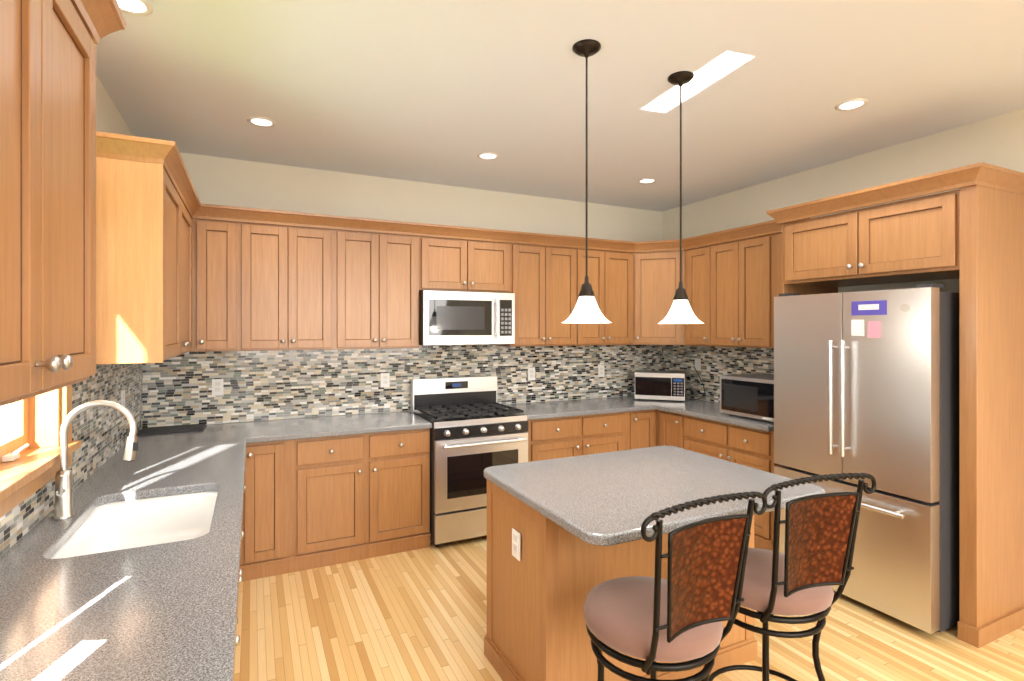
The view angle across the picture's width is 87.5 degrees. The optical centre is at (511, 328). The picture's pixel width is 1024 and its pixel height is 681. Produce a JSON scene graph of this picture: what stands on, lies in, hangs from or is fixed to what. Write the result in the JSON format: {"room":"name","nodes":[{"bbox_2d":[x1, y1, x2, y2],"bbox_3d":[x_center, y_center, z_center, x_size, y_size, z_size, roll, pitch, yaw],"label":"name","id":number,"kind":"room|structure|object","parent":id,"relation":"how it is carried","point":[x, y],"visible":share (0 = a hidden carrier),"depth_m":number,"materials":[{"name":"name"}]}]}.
{"room":"kitchen","nodes":[
{"label":"kitchen","id":0,"kind":"room"},
{"bbox_2d":[7,75,133,436],"bbox_3d":[-1.066,0.178,0.451,0.160,2.820,7.000,0,0,-26],"label":"wall","id":1,"kind":"structure","parent":0,"point":[109,118],"depth_m":2.76,"materials":[{"name":"beige paint"}]},
{"bbox_2d":[0,385,80,517],"bbox_3d":[-1.625,-0.067,1.681,0.185,1.240,1.080,0,0,-26],"label":"window","id":2,"kind":"structure","parent":1,"relation":"in","point":[30,455],"depth_m":1.99,"materials":[{"name":"brown wood"}]},
{"bbox_2d":[0,0,135,406],"bbox_3d":[-0.737,-0.343,0.395,0.377,0.938,2.110,0,0,-26],"label":"upper cabinet","id":3,"kind":"object","parent":1,"relation":"attached to","point":[116,248],"depth_m":1.12,"materials":[{"name":"brown wood"}]},
{"bbox_2d":[0,363,142,556],"bbox_3d":[-1.359,0.403,1.249,0.008,0.549,5.291,0,0,-26],"label":"backsplash","id":4,"kind":"structure","parent":1,"relation":"attached to","point":[101,433],"depth_m":2.52,"materials":[{"name":"tile"}]},
{"bbox_2d":[121,390,124,406],"bbox_3d":[-2.233,0.410,3.075,0.008,0.115,0.072,0,0,-26],"label":"electrical outlet","id":5,"kind":"object","parent":4,"relation":"attached to","point":[123,397],"visible":0.83,"depth_m":3.06,"materials":[{"name":"white plastic"}]},
{"bbox_2d":[136,136,203,362],"bbox_3d":[-1.900,-0.333,2.797,0.376,0.958,1.250,0,0,-26],"label":"upper cabinet","id":6,"kind":"object","parent":1,"relation":"attached to","point":[169,209],"depth_m":2.41,"materials":[{"name":"brown wood"}]},
{"bbox_2d":[180,153,661,424],"bbox_3d":[-0.570,0.178,4.664,5.005,2.820,0.150,0,0,-26],"label":"wall","id":7,"kind":"structure","parent":0,"point":[233,182],"depth_m":4.42,"materials":[{"name":"beige paint"}]},
{"bbox_2d":[143,344,661,427],"bbox_3d":[-0.468,0.398,4.625,4.555,0.559,0.008,0,0,-26],"label":"backsplash","id":8,"kind":"structure","parent":7,"relation":"attached to","point":[271,385],"depth_m":4.24,"materials":[{"name":"tile"}]},
{"bbox_2d":[212,379,222,394],"bbox_3d":[-2.103,0.415,3.824,0.072,0.115,0.008,0,0,-26],"label":"electrical outlet","id":9,"kind":"object","parent":8,"relation":"attached to","point":[217,386],"visible":1,"depth_m":3.82,"materials":[{"name":"white plastic"}]},
{"bbox_2d":[381,373,389,386],"bbox_3d":[-1.030,0.415,4.343,0.072,0.115,0.008,0,0,-26],"label":"electrical outlet","id":10,"kind":"object","parent":8,"relation":"attached to","point":[385,379],"visible":1,"depth_m":4.34,"materials":[{"name":"white plastic"}]},
{"bbox_2d":[528,368,534,380],"bbox_3d":[0.180,0.415,4.929,0.072,0.115,0.008,0,0,-26],"label":"electrical outlet","id":11,"kind":"object","parent":8,"relation":"attached to","point":[531,373],"visible":1,"depth_m":4.93,"materials":[{"name":"white plastic"}]},
{"bbox_2d":[598,365,603,376],"bbox_3d":[0.880,0.415,5.268,0.072,0.115,0.008,0,0,-26],"label":"electrical outlet","id":12,"kind":"object","parent":8,"relation":"attached to","point":[600,370],"visible":1,"depth_m":5.26,"materials":[{"name":"white plastic"}]},
{"bbox_2d":[204,204,635,350],"bbox_3d":[-0.382,-0.332,4.448,4.549,0.960,0.397,0,0,-26],"label":"upper cabinet","id":13,"kind":"object","parent":7,"relation":"attached to","point":[356,284],"depth_m":4.00,"materials":[{"name":"brown wood"}]},
{"bbox_2d":[419,290,514,344],"bbox_3d":[-0.402,-0.086,4.404,0.771,0.424,0.457,0,0,-26],"label":"over-the-range microwave","id":14,"kind":"object","parent":13,"relation":"attached to","point":[463,318],"visible":1,"depth_m":4.22,"materials":[{"name":"grey"}]},
{"bbox_2d":[95,0,1023,211],"bbox_3d":[0.988,-1.282,1.446,5.005,0.100,7.300,0,0,-26],"label":"ceiling","id":15,"kind":"structure","parent":0,"point":[443,92],"depth_m":2.70,"materials":[{"name":"white paint"}]},
{"bbox_2d":[117,0,152,15],"bbox_3d":[-1.449,-1.229,2.022,0.156,0.006,0.156,0,0,-26],"label":"recessed light","id":16,"kind":"object","parent":15,"relation":"in","point":[139,7],"visible":0.79,"depth_m":2.05,"materials":[{"name":"white plastic"}]},
{"bbox_2d":[247,117,275,126],"bbox_3d":[-1.488,-1.229,3.180,0.156,0.006,0.156,0,0,-26],"label":"recessed light","id":17,"kind":"object","parent":15,"relation":"in","point":[261,121],"visible":1,"depth_m":3.17,"materials":[{"name":"white plastic"}]},
{"bbox_2d":[477,152,498,159],"bbox_3d":[-0.170,-1.229,3.808,0.156,0.006,0.156,0,0,-26],"label":"recessed light","id":18,"kind":"object","parent":15,"relation":"in","point":[488,156],"visible":1,"depth_m":3.81,"materials":[{"name":"white plastic"}]},
{"bbox_2d":[562,39,611,322],"bbox_3d":[0.326,-0.629,2.335,0.220,1.205,0.220,0,0,-26],"label":"pendant light","id":19,"kind":"object","parent":15,"relation":"hanging from","point":[586,309],"visible":1,"depth_m":2.31,"materials":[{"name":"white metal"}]},
{"bbox_2d":[638,178,656,183],"bbox_3d":[1.122,-1.229,4.444,0.156,0.006,0.156,0,0,-26],"label":"recessed light","id":20,"kind":"object","parent":15,"relation":"in","point":[647,180],"visible":1,"depth_m":4.43,"materials":[{"name":"white plastic"}]},
{"bbox_2d":[658,71,702,323],"bbox_3d":[0.825,-0.629,2.615,0.220,1.205,0.220,0,0,-26],"label":"pendant light","id":21,"kind":"object","parent":15,"relation":"hanging from","point":[680,311],"visible":1,"depth_m":2.59,"materials":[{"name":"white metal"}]},
{"bbox_2d":[835,98,868,110],"bbox_3d":[1.863,-1.229,2.937,0.156,0.006,0.156,0,0,-26],"label":"recessed light","id":22,"kind":"object","parent":15,"relation":"in","point":[851,104],"visible":1,"depth_m":2.93,"materials":[{"name":"white plastic"}]},
{"bbox_2d":[234,536,1023,680],"bbox_3d":[0.988,1.618,1.446,5.005,0.060,7.300,0,0,-26],"label":"floor","id":23,"kind":"structure","parent":0,"point":[417,615],"depth_m":2.76,"materials":[{"name":"brown wood"}]},
{"bbox_2d":[0,412,431,680],"bbox_3d":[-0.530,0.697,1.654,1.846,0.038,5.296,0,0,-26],"label":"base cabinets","id":24,"kind":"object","parent":23,"relation":"on","point":[300,494],"depth_m":2.25,"materials":[{"name":"grey stone"}]},
{"bbox_2d":[48,400,139,519],"bbox_3d":[-1.518,0.470,1.952,0.257,0.415,0.106,0,0,-26],"label":"faucet","id":25,"kind":"object","parent":24,"relation":"on","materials":[{"name":"silver metal"}]},
{"bbox_2d":[44,488,219,559],"bbox_3d":[-1.339,0.804,1.969,0.500,0.199,0.760,0,0,-26],"label":"sink","id":26,"kind":"object","parent":24,"relation":"in","point":[157,517],"depth_m":2.24,"materials":[{"name":"white ceramic"}]},
{"bbox_2d":[137,423,205,434],"bbox_3d":[-2.271,0.669,3.587,0.365,0.014,0.245,0,0,-26],"label":"drying mat","id":27,"kind":"object","parent":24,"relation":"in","point":[170,429],"visible":0.98,"depth_m":3.55,"materials":[{"name":"grey"}]},
{"bbox_2d":[410,376,527,546],"bbox_3d":[-0.343,1.000,4.262,0.752,1.175,0.732,0,0,-26],"label":"range","id":28,"kind":"object","parent":23,"relation":"on","point":[476,430],"visible":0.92,"depth_m":3.98,"materials":[{"name":"grey metal"}]},
{"bbox_2d":[526,420,591,461],"bbox_3d":[0.241,1.153,4.633,0.605,0.870,0.606,0,0,-26],"label":"base cabinet","id":29,"kind":"object","parent":23,"relation":"on","point":[543,444],"depth_m":4.34,"materials":[{"name":"brown wood"}]},
{"bbox_2d":[592,444,611,453],"bbox_3d":[0.627,1.153,4.820,0.551,0.870,0.606,0,0,-26],"label":"base cabinet","id":30,"kind":"object","parent":23,"relation":"on","point":[596,448],"depth_m":4.55,"materials":[{"name":"brown wood"}]},
{"bbox_2d":[484,446,825,680],"bbox_3d":[0.593,1.133,2.450,1.210,0.910,1.012,0,0,-26],"label":"kitchen island","id":31,"kind":"object","parent":23,"relation":"on","point":[564,537],"visible":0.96,"depth_m":2.26,"materials":[{"name":"brown wood"}]},
{"bbox_2d":[511,528,520,561],"bbox_3d":[0.017,0.930,2.310,0.006,0.115,0.072,0,0,-26],"label":"outlet","id":32,"kind":"object","parent":31,"relation":"attached to","point":[516,532],"depth_m":2.30,"materials":[{"name":"white plastic"}]},
{"bbox_2d":[484,446,825,546],"bbox_3d":[0.598,0.697,2.441,1.210,0.038,0.990,0,0,-26],"label":"island countertop","id":33,"kind":"structure","parent":31,"relation":"on","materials":[{"name":"grey stone"}]},
{"bbox_2d":[583,491,766,680],"bbox_3d":[0.464,1.040,1.739,0.500,1.105,0.494,0,0,-26],"label":"bar stool","id":34,"kind":"object","parent":23,"relation":"on","point":[689,605],"visible":1,"depth_m":1.58,"materials":[{"name":"brown fabric"}]},
{"bbox_2d":[676,440,715,456],"bbox_3d":[1.814,1.153,4.434,0.606,0.870,0.609,0,0,-26],"label":"base cabinet","id":35,"kind":"object","parent":23,"relation":"on","point":[707,447],"depth_m":4.32,"materials":[{"name":"brown wood"}]},
{"bbox_2d":[716,428,779,550],"bbox_3d":[1.989,1.153,4.074,0.606,0.870,0.459,0,0,-26],"label":"base cabinet","id":36,"kind":"object","parent":23,"relation":"on","point":[757,452],"depth_m":3.85,"materials":[{"name":"brown wood"}]},
{"bbox_2d":[499,396,773,451],"bbox_3d":[1.098,0.697,4.386,1.936,0.038,1.797,0,0,-26],"label":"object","id":37,"kind":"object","parent":36,"relation":"on","point":[624,422],"depth_m":4.57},
{"bbox_2d":[635,370,685,400],"bbox_3d":[1.437,0.545,5.178,0.455,0.262,0.334,0,0,19],"label":"microwave","id":38,"kind":"object","parent":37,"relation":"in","point":[659,385],"visible":1,"depth_m":5.03,"materials":[{"name":"silver metal"}]},
{"bbox_2d":[689,358,704,399],"bbox_3d":[1.770,0.479,5.070,0.120,0.392,0.209,0,0,-26],"label":"cord","id":39,"kind":"object","parent":38,"relation":"attached to","point":[697,366],"visible":0.98,"depth_m":5.13,"materials":[{"name":"black plastic"}]},
{"bbox_2d":[720,373,773,421],"bbox_3d":[1.972,0.522,4.128,0.464,0.308,0.520,0,0,-26],"label":"microwave","id":40,"kind":"object","parent":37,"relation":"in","point":[748,395],"visible":0.65,"depth_m":4.03,"materials":[{"name":"silver metal"}]},
{"bbox_2d":[703,473,876,680],"bbox_3d":[0.947,1.041,1.981,0.493,1.102,0.476,0,0,-20],"label":"bar stool","id":41,"kind":"object","parent":23,"relation":"on","point":[807,570],"visible":0.85,"depth_m":1.81,"materials":[{"name":"brown fabric"}]},
{"bbox_2d":[774,284,958,633],"bbox_3d":[2.231,0.678,3.265,0.822,1.820,0.906,0,0,-26],"label":"refrigerator","id":42,"kind":"object","parent":23,"relation":"on","point":[867,382],"visible":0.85,"depth_m":2.90,"materials":[{"name":"grey metal"}]},
{"bbox_2d":[662,108,1023,402],"bbox_3d":[3.173,0.178,2.504,0.150,2.820,7.000,0,0,-26],"label":"wall","id":43,"kind":"structure","parent":0,"point":[997,140],"depth_m":3.73,"materials":[{"name":"beige paint"}]},
{"bbox_2d":[662,345,773,402],"bbox_3d":[1.981,0.403,4.783,0.008,0.549,1.841,0,0,-26],"label":"backsplash","id":44,"kind":"structure","parent":43,"relation":"attached to","point":[717,362],"depth_m":5.01,"materials":[{"name":"tile"}]},
{"bbox_2d":[636,162,1023,647],"bbox_3d":[2.019,0.387,3.932,0.677,2.398,2.625,0,0,-26],"label":"upper cabinet","id":45,"kind":"object","parent":43,"relation":"attached to","point":[973,235],"depth_m":2.87,"materials":[{"name":"brown wood"}]},
{"label":"outside","id":46,"kind":"structure","parent":0,"visible":0},
{"bbox_2d":[0,405,6,439],"bbox_3d":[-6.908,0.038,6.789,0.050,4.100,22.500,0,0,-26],"label":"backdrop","id":47,"kind":"structure","parent":46,"point":[3,416],"depth_m":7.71,"materials":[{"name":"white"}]}
]}

